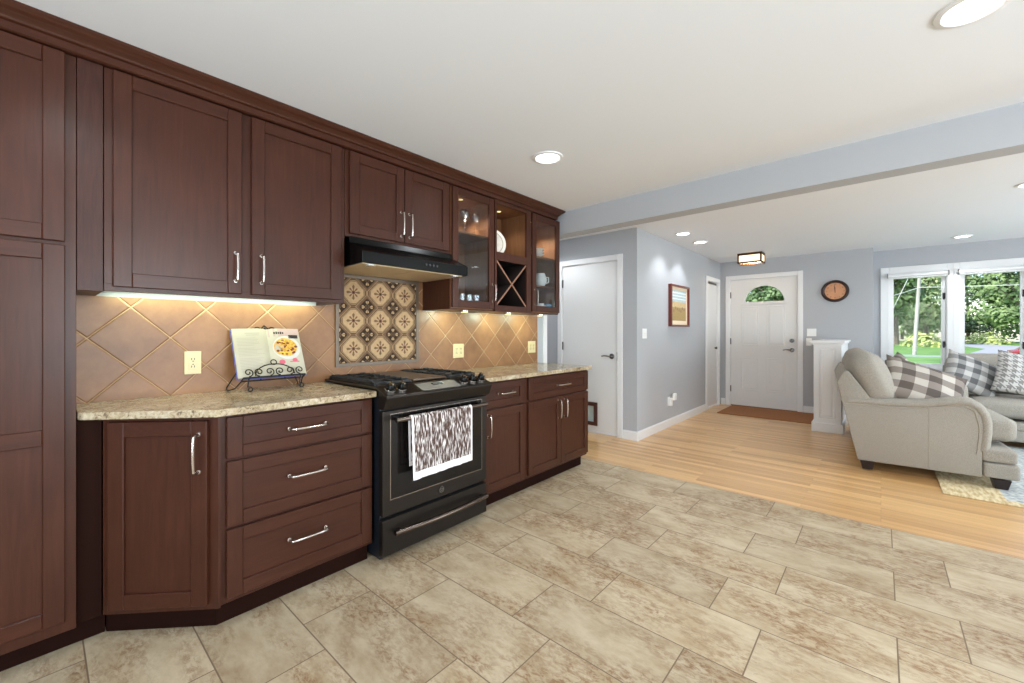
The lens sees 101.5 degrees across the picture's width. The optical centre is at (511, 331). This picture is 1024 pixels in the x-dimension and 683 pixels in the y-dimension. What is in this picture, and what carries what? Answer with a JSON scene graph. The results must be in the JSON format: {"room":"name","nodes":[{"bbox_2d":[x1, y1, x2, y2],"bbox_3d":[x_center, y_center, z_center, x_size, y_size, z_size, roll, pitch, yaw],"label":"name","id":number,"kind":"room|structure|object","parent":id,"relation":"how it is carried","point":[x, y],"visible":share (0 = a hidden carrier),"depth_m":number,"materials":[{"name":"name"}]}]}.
{"room":"kitchen","nodes":[
{"label":"kitchen","id":0,"kind":"room"},
{"bbox_2d":[96,291,542,383],"bbox_3d":[-1.629,-0.004,2.205,0.120,2.457,5.750,0,0,41],"label":"wall","id":1,"kind":"structure","parent":0,"point":[103,293],"depth_m":2.26,"materials":[{"name":"grey paint"}]},
{"bbox_2d":[103,67,343,305],"bbox_3d":[-1.379,-0.604,2.101,0.388,0.882,0.984,0,0,41],"label":"upper cabinet","id":2,"kind":"object","parent":1,"relation":"attached to","point":[201,197],"visible":0.99,"depth_m":1.90,"materials":[{"name":"brown wood"}]},
{"bbox_2d":[76,274,536,403],"bbox_3d":[-0.820,-0.112,3.021,0.010,0.846,3.245,0,0,41],"label":"backsplash","id":3,"kind":"structure","parent":1,"relation":"attached to","point":[127,347],"depth_m":2.18,"materials":[{"name":"tile"}]},
{"bbox_2d":[184,351,200,374],"bbox_3d":[-1.611,0.155,2.110,0.008,0.115,0.070,0,0,41],"label":"wall outlet","id":4,"kind":"object","parent":3,"relation":"attached to","point":[192,359],"visible":1,"depth_m":2.11,"materials":[{"name":"beige plastic"}]},
{"bbox_2d":[189,356,196,369],"bbox_3d":[-1.609,0.155,2.108,0.002,0.068,0.034,0,0,41],"label":"receptacle","id":5,"kind":"object","parent":4,"relation":"attached to","point":[192,359],"depth_m":2.11,"materials":[{"name":"beige plastic"}]},
{"bbox_2d":[335,274,418,366],"bbox_3d":[-0.914,-0.075,2.896,0.014,0.600,0.635,0,0,41],"label":"tile mural","id":6,"kind":"object","parent":3,"relation":"attached to","point":[356,318],"visible":0.95,"depth_m":2.87,"materials":[{"name":"beige tile"}]},
{"bbox_2d":[453,344,463,357],"bbox_3d":[-0.439,0.155,3.437,0.008,0.115,0.116,0,0,41],"label":"wall outlet","id":7,"kind":"object","parent":3,"relation":"attached to","point":[458,349],"visible":1,"depth_m":3.43,"materials":[{"name":"beige plastic"}]},
{"bbox_2d":[528,341,534,352],"bbox_3d":[0.197,0.148,4.158,0.008,0.115,0.116,0,0,41],"label":"wall outlet","id":8,"kind":"object","parent":3,"relation":"attached to","point":[531,344],"visible":1,"depth_m":4.15,"materials":[{"name":"beige plastic"}]},
{"bbox_2d":[344,149,448,253],"bbox_3d":[-0.797,-0.797,2.761,0.388,0.495,0.773,0,0,41],"label":"upper cabinet","id":9,"kind":"object","parent":1,"relation":"attached to","point":[384,202],"visible":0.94,"depth_m":2.61,"materials":[{"name":"brown wood"}]},
{"bbox_2d":[344,236,467,281],"bbox_3d":[-0.734,-0.461,2.730,0.471,0.176,0.778,0,0,41],"label":"range hood","id":10,"kind":"object","parent":9,"relation":"attached to","point":[364,257],"visible":0.97,"depth_m":2.57,"materials":[{"name":"black metal"}]},
{"bbox_2d":[423,185,496,311],"bbox_3d":[-0.392,-0.604,3.219,0.388,0.882,0.445,0,0,41],"label":"upper cabinet","id":11,"kind":"object","parent":1,"relation":"attached to","point":[471,245],"visible":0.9,"depth_m":3.27,"materials":[{"name":"brown wood"}]},
{"bbox_2d":[459,230,487,243],"bbox_3d":[-0.424,-0.742,3.247,0.283,0.018,0.405,0,0,41],"label":"shelf","id":12,"kind":"object","parent":11,"relation":"attached to","point":[465,237],"depth_m":3.28,"materials":[{"name":"brown wood"}]},
{"bbox_2d":[468,199,530,313],"bbox_3d":[-0.113,-0.604,3.569,0.343,0.882,0.450,0,0,41],"label":"wine rack cabinet","id":13,"kind":"object","parent":1,"relation":"attached to","point":[512,268],"visible":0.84,"depth_m":3.59,"materials":[{"name":"brown wood"}]},
{"bbox_2d":[497,231,505,252],"bbox_3d":[-0.173,-0.751,3.520,0.260,0.256,0.053,0,0,-20],"label":"plate","id":14,"kind":"object","parent":13,"relation":"in","point":[501,243],"visible":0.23,"depth_m":3.55,"materials":[{"name":"beige ceramic"}]},
{"bbox_2d":[511,213,559,315],"bbox_3d":[0.198,-0.604,3.887,0.388,0.882,0.434,0,0,41],"label":"upper cabinet","id":15,"kind":"object","parent":1,"relation":"attached to","point":[545,232],"visible":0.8,"depth_m":3.93,"materials":[{"name":"brown wood"}]},
{"bbox_2d":[536,273,548,285],"bbox_3d":[0.276,-0.482,3.866,0.135,0.115,0.115,0,0,4],"label":"pitcher","id":16,"kind":"object","parent":15,"relation":"on","point":[541,279],"visible":0.88,"depth_m":3.83,"materials":[{"name":"white ceramic"}]},
{"bbox_2d":[536,285,553,290],"bbox_3d":[0.166,-0.415,3.916,0.283,0.018,0.395,0,0,41],"label":"shelf","id":17,"kind":"object","parent":15,"relation":"attached to","point":[547,287],"depth_m":3.95,"materials":[{"name":"brown wood"}]},
{"bbox_2d":[536,256,553,263],"bbox_3d":[0.166,-0.680,3.916,0.283,0.018,0.395,0,0,41],"label":"shelf","id":18,"kind":"object","parent":15,"relation":"attached to","point":[539,260],"depth_m":3.97,"materials":[{"name":"brown wood"}]},
{"bbox_2d":[543,315,546,362],"bbox_3d":[0.295,0.151,4.384,0.144,2.148,0.060,0,0,41],"label":"trim","id":19,"kind":"structure","parent":1,"relation":"attached to","point":[544,316],"depth_m":4.33,"materials":[{"name":"white paint"}]},
{"bbox_2d":[0,404,1023,682],"bbox_3d":[2.065,1.265,2.112,8.100,0.080,10.500,0,0,41],"label":"floor","id":20,"kind":"structure","parent":0,"point":[592,571],"depth_m":1.97,"materials":[{"name":"tile"}]},
{"bbox_2d":[0,30,104,671],"bbox_3d":[-2.059,0.090,1.364,0.343,2.270,1.040,0,0,41],"label":"pantry cabinet","id":21,"kind":"object","parent":20,"relation":"on","point":[38,81],"depth_m":1.52,"materials":[{"name":"brown wood"}]},
{"bbox_2d":[0,0,565,219],"bbox_3d":[-1.027,-1.089,2.485,0.401,0.084,4.166,0,0,41],"label":"crown molding","id":22,"kind":"structure","parent":21,"relation":"attached to","point":[17,18],"depth_m":1.89,"materials":[{"name":"brown wood"}]},
{"bbox_2d":[102,417,220,630],"bbox_3d":[-1.513,0.784,1.777,0.595,0.882,0.322,0,0,41],"label":"base cabinet","id":23,"kind":"object","parent":20,"relation":"on","point":[161,478],"visible":0.97,"depth_m":1.67,"materials":[{"name":"brown wood"}]},
{"bbox_2d":[76,382,376,419],"bbox_3d":[-1.304,0.326,2.001,0.633,0.030,1.078,0,0,41],"label":"countertop","id":24,"kind":"structure","parent":23,"relation":"on","point":[239,401],"depth_m":1.84,"materials":[{"name":"stone"}]},
{"bbox_2d":[226,325,305,391],"bbox_3d":[-1.319,0.136,2.278,0.221,0.350,0.367,0,0,41],"label":"book stand","id":25,"kind":"object","parent":24,"relation":"on","point":[264,326],"visible":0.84,"depth_m":2.22,"materials":[{"name":"black metal"}]},
{"bbox_2d":[230,328,306,379],"bbox_3d":[-1.324,0.113,2.285,0.154,0.266,0.342,0,0,41],"label":"cookbook","id":26,"kind":"object","parent":25,"relation":"on","point":[253,348],"visible":1,"depth_m":2.27,"materials":[{"name":"white paper"}]},
{"bbox_2d":[267,329,299,363],"bbox_3d":[-1.272,0.079,2.353,0.111,0.194,0.158,0,0,41],"label":"photograph","id":27,"kind":"object","parent":26,"relation":"attached to","point":[283,345],"depth_m":2.34,"materials":[{"name":"multicoloured paper"}]},
{"bbox_2d":[216,397,371,624],"bbox_3d":[-1.164,0.784,2.140,0.638,0.882,0.684,0,0,41],"label":"base cabinet","id":28,"kind":"object","parent":20,"relation":"on","point":[296,482],"visible":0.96,"depth_m":1.92,"materials":[{"name":"brown wood"}]},
{"bbox_2d":[325,367,491,559],"bbox_3d":[-0.640,0.743,2.658,0.722,0.964,0.776,0,0,41],"label":"range","id":29,"kind":"object","parent":20,"relation":"on","point":[406,512],"visible":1,"depth_m":2.36,"materials":[{"name":"black metal"}]},
{"bbox_2d":[325,375,476,389],"bbox_3d":[-0.693,0.301,2.705,0.580,0.016,0.776,0,0,41],"label":"cooktop","id":30,"kind":"object","parent":29,"relation":"in","point":[413,379],"depth_m":2.48,"materials":[{"name":"black metal"}]},
{"bbox_2d":[408,405,471,480],"bbox_3d":[-0.396,0.620,2.406,0.049,0.346,0.448,0,0,41],"label":"dish towel","id":31,"kind":"object","parent":29,"relation":"hanging from","point":[439,440],"visible":1,"depth_m":2.37,"materials":[{"name":"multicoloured fabric"}]},
{"bbox_2d":[481,378,524,505],"bbox_3d":[-0.255,0.784,3.170,0.638,0.882,0.492,0,0,41],"label":"base cabinet","id":32,"kind":"object","parent":20,"relation":"on","point":[505,410],"visible":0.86,"depth_m":3.01,"materials":[{"name":"brown wood"}]},
{"bbox_2d":[454,363,591,381],"bbox_3d":[0.035,0.326,3.518,0.633,0.030,1.399,0,0,41],"label":"countertop","id":33,"kind":"structure","parent":32,"relation":"on","point":[508,372],"depth_m":3.43,"materials":[{"name":"stone"}]},
{"bbox_2d":[520,370,587,490],"bbox_3d":[0.203,0.784,3.689,0.638,0.882,0.890,0,0,41],"label":"base cabinet","id":34,"kind":"object","parent":20,"relation":"on","point":[556,405],"visible":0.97,"depth_m":3.46,"materials":[{"name":"brown wood"}]},
{"bbox_2d":[717,405,813,423],"bbox_3d":[3.852,1.219,6.237,1.240,0.010,0.870,0,0,41],"label":"doormat","id":35,"kind":"object","parent":20,"relation":"on","point":[774,414],"visible":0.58,"depth_m":6.23,"materials":[{"name":"brown fabric"}]},
{"bbox_2d":[934,446,1023,507],"bbox_3d":[5.020,1.219,3.155,2.650,0.010,2.325,0,0,41],"label":"area rug","id":36,"kind":"object","parent":20,"relation":"on","point":[954,484],"visible":0.43,"depth_m":3.24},
{"bbox_2d":[834,348,1019,489],"bbox_3d":[3.931,0.695,4.157,1.131,1.036,1.720,0,0,37],"label":"sofa","id":37,"kind":"object","parent":36,"relation":"on","point":[952,434],"visible":0.93,"depth_m":3.50,"materials":[{"name":"fabric"}]},
{"bbox_2d":[842,348,869,363],"bbox_3d":[3.890,0.425,4.632,0.369,0.497,0.737,0,0,37],"label":"cushion","id":38,"kind":"object","parent":37,"relation":"on","point":[848,351],"depth_m":4.55,"materials":[{"name":"fabric"}]},
{"bbox_2d":[844,350,894,398],"bbox_3d":[3.421,0.425,4.009,0.369,0.497,0.837,0,0,37],"label":"cushion","id":39,"kind":"object","parent":37,"relation":"on","point":[866,376],"depth_m":3.71,"materials":[{"name":"fabric"}]},
{"bbox_2d":[885,352,907,363],"bbox_3d":[3.861,0.435,4.088,0.513,0.470,0.252,0,0,-37],"label":"throw pillow","id":40,"kind":"object","parent":37,"relation":"on","point":[897,355],"visible":0.05,"depth_m":4.16,"materials":[{"name":"beige fabric"}]},
{"bbox_2d":[886,354,967,398],"bbox_3d":[3.594,0.470,3.656,0.659,0.529,0.319,0,0,30],"label":"throw pillow","id":41,"kind":"object","parent":37,"relation":"on","point":[912,380],"visible":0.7,"depth_m":3.61,"materials":[{"name":"fabric"}]},
{"bbox_2d":[986,408,1016,441],"bbox_3d":[3.843,0.780,3.780,0.817,0.221,0.704,0,0,37],"label":"seat cushion","id":42,"kind":"object","parent":37,"relation":"on","point":[1004,428],"depth_m":3.32,"materials":[{"name":"fabric"}]},
{"bbox_2d":[942,353,1023,442],"bbox_3d":[5.879,0.737,4.476,1.720,0.953,1.131,0,0,41],"label":"sofa","id":43,"kind":"object","parent":36,"relation":"on","point":[1009,405],"visible":0.14,"depth_m":4.45,"materials":[{"name":"fabric"}]},
{"bbox_2d":[945,349,996,396],"bbox_3d":[5.297,0.490,4.822,0.626,0.582,0.311,0,0,26],"label":"throw pillow","id":44,"kind":"object","parent":43,"relation":"on","point":[980,375],"visible":0.76,"depth_m":4.76,"materials":[{"name":"grey fabric"}]},
{"bbox_2d":[944,353,1015,393],"bbox_3d":[5.771,0.489,4.996,0.837,0.457,0.369,0,0,41],"label":"cushion","id":45,"kind":"object","parent":43,"relation":"on","point":[992,359],"depth_m":5.00,"materials":[{"name":"fabric"}]},
{"bbox_2d":[968,392,1023,419],"bbox_3d":[5.509,0.816,4.594,0.704,0.203,0.817,0,0,41],"label":"seat cushion","id":46,"kind":"object","parent":43,"relation":"on","point":[1009,406],"depth_m":4.41,"materials":[{"name":"fabric"}]},
{"bbox_2d":[990,350,1023,394],"bbox_3d":[5.587,0.475,4.485,0.639,0.553,0.298,0,0,42],"label":"throw pillow","id":47,"kind":"object","parent":43,"relation":"on","point":[1009,377],"visible":1,"depth_m":4.55,"materials":[{"name":"grey fabric"}]},
{"bbox_2d":[16,0,1023,211],"bbox_3d":[0.744,-1.192,0.042,6.540,0.120,5.648,0,0,41],"label":"ceiling","id":48,"kind":"structure","parent":0,"point":[635,97],"depth_m":1.82,"materials":[{"name":"white paint"}]},
{"bbox_2d":[532,151,562,163],"bbox_3d":[0.232,-1.127,2.710,0.200,0.010,0.200,0,0,41],"label":"recessed light","id":49,"kind":"object","parent":48,"relation":"in","point":[544,157],"visible":1,"depth_m":2.70,"materials":[{"name":"white paint"}]},
{"bbox_2d":[932,0,1011,28],"bbox_3d":[1.606,-1.127,1.457,0.200,0.010,0.200,0,0,41],"label":"recessed light","id":50,"kind":"object","parent":48,"relation":"in","point":[959,13],"visible":1,"depth_m":1.47,"materials":[{"name":"white paint"}]},
{"bbox_2d":[547,228,640,431],"bbox_3d":[0.746,0.025,5.344,1.844,2.400,0.100,0,0,41],"label":"wall","id":51,"kind":"structure","parent":0,"point":[627,242],"depth_m":4.77,"materials":[{"name":"grey paint"}]},
{"bbox_2d":[558,254,622,438],"bbox_3d":[0.951,0.162,5.125,0.907,2.127,0.158,0,0,41],"label":"door","id":52,"kind":"structure","parent":51,"relation":"in","point":[590,317],"depth_m":5.03,"materials":[{"name":"white paint"}]},
{"bbox_2d":[623,430,637,440],"bbox_3d":[1.342,1.173,4.742,0.180,0.105,0.014,0,0,41],"label":"baseboard","id":53,"kind":"structure","parent":51,"relation":"attached to","point":[629,435],"depth_m":4.73,"materials":[{"name":"white paint"}]},
{"bbox_2d":[641,229,719,429],"bbox_3d":[2.475,0.025,5.986,0.100,2.400,3.150,0,0,41],"label":"wall","id":54,"kind":"structure","parent":0,"point":[672,358],"depth_m":5.37,"materials":[{"name":"grey paint"}]},
{"bbox_2d":[642,329,646,338],"bbox_3d":[1.539,0.018,4.837,0.017,0.115,0.116,0,0,41],"label":"light switch","id":55,"kind":"object","parent":54,"relation":"attached to","point":[644,331],"visible":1,"depth_m":4.83,"materials":[{"name":"white plastic"}]},
{"bbox_2d":[638,404,705,440],"bbox_3d":[2.213,1.173,5.603,0.014,0.105,2.430,0,0,41],"label":"baseboard","id":56,"kind":"structure","parent":54,"relation":"attached to","point":[658,427],"depth_m":5.38,"materials":[{"name":"white paint"}]},
{"bbox_2d":[669,393,676,405],"bbox_3d":[2.071,0.870,5.390,0.066,0.160,0.118,0,0,41],"label":"plug","id":57,"kind":"object","parent":54,"relation":"attached to","point":[674,394],"visible":1,"depth_m":5.36,"materials":[{"name":"white plastic"}]},
{"bbox_2d":[668,283,689,326],"bbox_3d":[2.257,-0.347,5.631,0.042,0.551,0.680,0,0,41],"label":"framed print","id":58,"kind":"object","parent":54,"relation":"attached to","point":[678,296],"visible":1,"depth_m":5.62,"materials":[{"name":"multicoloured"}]},
{"bbox_2d":[705,275,719,409],"bbox_3d":[3.232,0.170,6.828,0.120,2.110,0.735,0,0,41],"label":"door","id":59,"kind":"structure","parent":54,"relation":"in","point":[712,285],"depth_m":6.85,"materials":[{"name":"white paint"}]},
{"bbox_2d":[560,152,1023,262],"bbox_3d":[3.888,-1.235,4.178,8.100,0.120,4.990,0,0,41],"label":"ceiling","id":60,"kind":"structure","parent":0,"point":[981,199],"depth_m":4.33,"materials":[{"name":"white paint"}]},
{"bbox_2d":[675,232,691,235],"bbox_3d":[2.042,-1.170,4.987,0.188,0.010,0.188,0,0,41],"label":"recessed light","id":61,"kind":"object","parent":60,"relation":"in","point":[678,233],"visible":1,"depth_m":4.97,"materials":[{"name":"white paint"}]},
{"bbox_2d":[692,240,707,243],"bbox_3d":[2.459,-1.170,5.460,0.188,0.010,0.188,0,0,41],"label":"recessed light","id":62,"kind":"object","parent":60,"relation":"in","point":[702,241],"visible":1,"depth_m":5.47,"materials":[{"name":"white paint"}]},
{"bbox_2d":[737,251,764,265],"bbox_3d":[3.591,-1.100,6.274,0.320,0.150,0.260,0,0,41],"label":"lantern","id":63,"kind":"object","parent":60,"relation":"attached to","point":[752,258],"visible":1,"depth_m":6.20,"materials":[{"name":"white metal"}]},
{"bbox_2d":[555,102,1023,238],"bbox_3d":[2.293,-1.110,2.371,8.107,0.370,0.150,0,0,43],"label":"beam","id":64,"kind":"structure","parent":60,"relation":"attached to","point":[999,132],"depth_m":2.59,"materials":[{"name":"grey paint"}]},
{"bbox_2d":[952,234,973,237],"bbox_3d":[5.526,-1.170,5.126,0.188,0.010,0.188,0,0,41],"label":"recessed light","id":65,"kind":"object","parent":60,"relation":"in","point":[968,235],"visible":1,"depth_m":5.12,"materials":[{"name":"white paint"}]},
{"bbox_2d":[1014,183,1023,187],"bbox_3d":[4.116,-1.170,3.303,0.188,0.010,0.188,0,0,41],"label":"recessed light","id":66,"kind":"object","parent":60,"relation":"in","point":[1021,185],"visible":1,"depth_m":3.35,"materials":[{"name":"white paint"}]},
{"bbox_2d":[720,248,872,406],"bbox_3d":[4.296,0.025,6.559,2.071,2.400,0.120,0,0,41],"label":"wall","id":67,"kind":"structure","parent":0,"point":[851,318],"depth_m":6.19,"materials":[{"name":"grey paint"}]},
{"bbox_2d":[726,270,802,411],"bbox_3d":[4.049,0.144,6.746,1.081,2.162,0.186,0,0,41],"label":"door","id":68,"kind":"structure","parent":67,"relation":"in","point":[764,339],"depth_m":6.69,"materials":[{"name":"white paint"}]},
{"bbox_2d":[803,406,813,412],"bbox_3d":[4.728,1.173,6.088,0.800,0.105,0.014,0,0,41],"label":"baseboard","id":69,"kind":"structure","parent":67,"relation":"attached to","point":[808,409],"depth_m":6.30,"materials":[{"name":"white paint"}]},
{"bbox_2d":[806,338,811,345],"bbox_3d":[4.479,0.150,6.306,0.070,0.115,0.017,0,0,41],"label":"light switch","id":70,"kind":"object","parent":67,"relation":"attached to","point":[808,340],"visible":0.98,"depth_m":6.31,"materials":[{"name":"white plastic"}]},
{"bbox_2d":[807,329,815,335],"bbox_3d":[4.504,0.007,6.284,0.116,0.115,0.017,0,0,41],"label":"light switch","id":71,"kind":"object","parent":67,"relation":"attached to","point":[810,332],"visible":1,"depth_m":6.29,"materials":[{"name":"white plastic"}]},
{"bbox_2d":[821,280,848,301],"bbox_3d":[4.708,-0.597,6.092,0.326,0.320,0.032,0,0,41],"label":"wall clock","id":72,"kind":"object","parent":67,"relation":"attached to","point":[834,290],"visible":1,"depth_m":6.09,"materials":[{"name":"black"}]},
{"bbox_2d":[810,339,850,434],"bbox_3d":[4.268,0.666,5.575,0.340,1.118,1.358,0,0,41],"label":"wall","id":73,"kind":"structure","parent":0,"point":[829,413],"depth_m":5.09,"materials":[{"name":"white paint"}]},
{"bbox_2d":[873,237,1023,357],"bbox_3d":[6.905,0.025,4.789,4.385,2.400,0.120,0,0,41],"label":"wall window","id":74,"kind":"structure","parent":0,"point":[1014,247],"depth_m":5.72,"materials":[{"name":"grey paint"}]},
{"bbox_2d":[881,263,952,370],"bbox_3d":[5.663,-0.170,5.872,0.728,1.510,0.140,0,0,41],"label":"window","id":75,"kind":"structure","parent":74,"relation":"attached to","point":[887,285],"depth_m":5.79,"materials":[{"name":"white paint"}]},
{"bbox_2d":[887,270,948,278],"bbox_3d":[5.610,-0.793,5.788,0.616,0.073,0.054,0,0,41],"label":"roller blind","id":76,"kind":"object","parent":74,"relation":"attached to","point":[936,273],"visible":1,"depth_m":5.76,"materials":[{"name":"white fabric"}]},
{"bbox_2d":[953,257,1023,354],"bbox_3d":[6.218,-0.170,5.382,0.752,1.510,0.140,0,0,41],"label":"window","id":77,"kind":"structure","parent":74,"relation":"attached to","point":[958,280],"depth_m":5.54,"materials":[{"name":"white paint"}]},
{"bbox_2d":[958,266,1023,274],"bbox_3d":[6.132,-0.793,5.328,0.614,0.073,0.054,0,0,41],"label":"roller blind","id":78,"kind":"object","parent":74,"relation":"attached to","point":[1010,268],"visible":1,"depth_m":5.32,"materials":[{"name":"white fabric"}]},
{"label":"outside","id":79,"kind":"structure","parent":0,"visible":0},
{"bbox_2d":[898,280,939,339],"bbox_3d":[146.731,-18.354,155.907,26.576,42.370,31.367,0,0,41],"label":"tree","id":80,"kind":"object","parent":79,"point":[906,325],"visible":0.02,"depth_m":154.45,"materials":[{"name":"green plant"}]},
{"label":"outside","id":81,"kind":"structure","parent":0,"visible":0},
{"bbox_2d":[940,290,997,337],"bbox_3d":[181.164,-19.236,166.442,27.159,44.137,23.167,0,0,41],"label":"tree","id":82,"kind":"object","parent":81,"point":[972,327],"visible":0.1,"depth_m":161.09,"materials":[{"name":"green plant"}]},
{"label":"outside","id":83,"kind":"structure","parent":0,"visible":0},
{"bbox_2d":[894,340,1019,363],"bbox_3d":[73.164,2.925,67.769,260.000,0.200,181.550,0,0,41],"label":"lawn","id":84,"kind":"structure","parent":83,"point":[904,349],"depth_m":60.56,"materials":[{"name":"green plant"}]},
{"bbox_2d":[746,286,783,301],"bbox_3d":[68.331,-9.502,105.320,18.005,24.657,14.759,0,0,41],"label":"tree","id":85,"kind":"object","parent":84,"relation":"on","point":[772,293],"visible":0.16,"depth_m":103.57,"materials":[{"name":"green plant"}]},
{"bbox_2d":[894,277,933,344],"bbox_3d":[86.462,-11.513,94.529,12.712,28.711,14.810,0,0,41],"label":"tree","id":86,"kind":"object","parent":84,"relation":"on","point":[899,312],"visible":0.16,"depth_m":92.01,"materials":[{"name":"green plant"}]},
{"bbox_2d":[894,354,940,357],"bbox_3d":[26.157,2.814,68.615,68.400,0.018,5.500,0,0,41],"label":"walkway","id":87,"kind":"structure","parent":84,"relation":"on","point":[904,355],"depth_m":49.89,"materials":[{"name":"grey concrete"}]},
{"bbox_2d":[894,278,920,354],"bbox_3d":[48.574,-6.974,51.567,6.624,19.616,0.770,0,0,41],"label":"utility pole","id":88,"kind":"object","parent":87,"relation":"on","point":[914,350],"visible":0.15,"depth_m":50.96,"materials":[{"name":"grey"}]},
{"bbox_2d":[894,284,1019,295],"bbox_3d":[80.168,-5.375,53.666,71.835,1.661,46.046,0,0,41],"label":"overhead wire","id":89,"kind":"object","parent":88,"relation":"attached to","point":[1019,284],"visible":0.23,"depth_m":47.81,"materials":[{"name":"white"}]},
{"bbox_2d":[900,331,940,346],"bbox_3d":[78.902,1.487,79.778,7.270,3.289,7.264,0,0,41],"label":"shrub","id":90,"kind":"object","parent":84,"relation":"on","point":[922,336],"visible":0.73,"depth_m":78.80,"materials":[{"name":"green plant"}]},
{"bbox_2d":[899,274,978,339],"bbox_3d":[124.698,-13.828,124.931,22.079,34.106,22.335,0,0,41],"label":"tree","id":91,"kind":"object","parent":84,"relation":"on","point":[929,319],"visible":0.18,"depth_m":123.05,"materials":[{"name":"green plant"}]},
{"bbox_2d":[965,332,1014,344],"bbox_3d":[110.184,1.503,97.446,9.247,3.239,9.113,0,0,41],"label":"shrub","id":92,"kind":"object","parent":84,"relation":"on","point":[981,340],"visible":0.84,"depth_m":95.89,"materials":[{"name":"green plant"}]},
{"bbox_2d":[965,272,1019,339],"bbox_3d":[146.172,-16.798,114.735,30.177,39.276,23.456,0,0,41],"label":"tree","id":93,"kind":"object","parent":84,"relation":"on","point":[1000,328],"visible":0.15,"depth_m":116.89,"materials":[{"name":"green plant"}]},
{"bbox_2d":[966,272,1019,326],"bbox_3d":[125.455,-13.845,102.612,20.094,33.351,20.277,0,0,41],"label":"tree","id":94,"kind":"object","parent":84,"relation":"on","point":[1008,295],"visible":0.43,"depth_m":104.75,"materials":[{"name":"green plant"}]},
{"bbox_2d":[1007,347,1019,353],"bbox_3d":[56.724,2.113,45.106,4.134,1.374,1.750,0,0,41],"label":"car","id":95,"kind":"object","parent":84,"relation":"on","point":[1017,351],"visible":0.3,"depth_m":45.67,"materials":[{"name":"red paint"}]},
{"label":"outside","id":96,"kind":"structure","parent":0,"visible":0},
{"bbox_2d":[940,342,1019,353],"bbox_3d":[116.777,2.811,50.311,91.500,0.022,90.000,0,0,41],"label":"road","id":97,"kind":"structure","parent":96,"point":[987,348],"depth_m":75.50,"materials":[{"name":"grey asphalt"}]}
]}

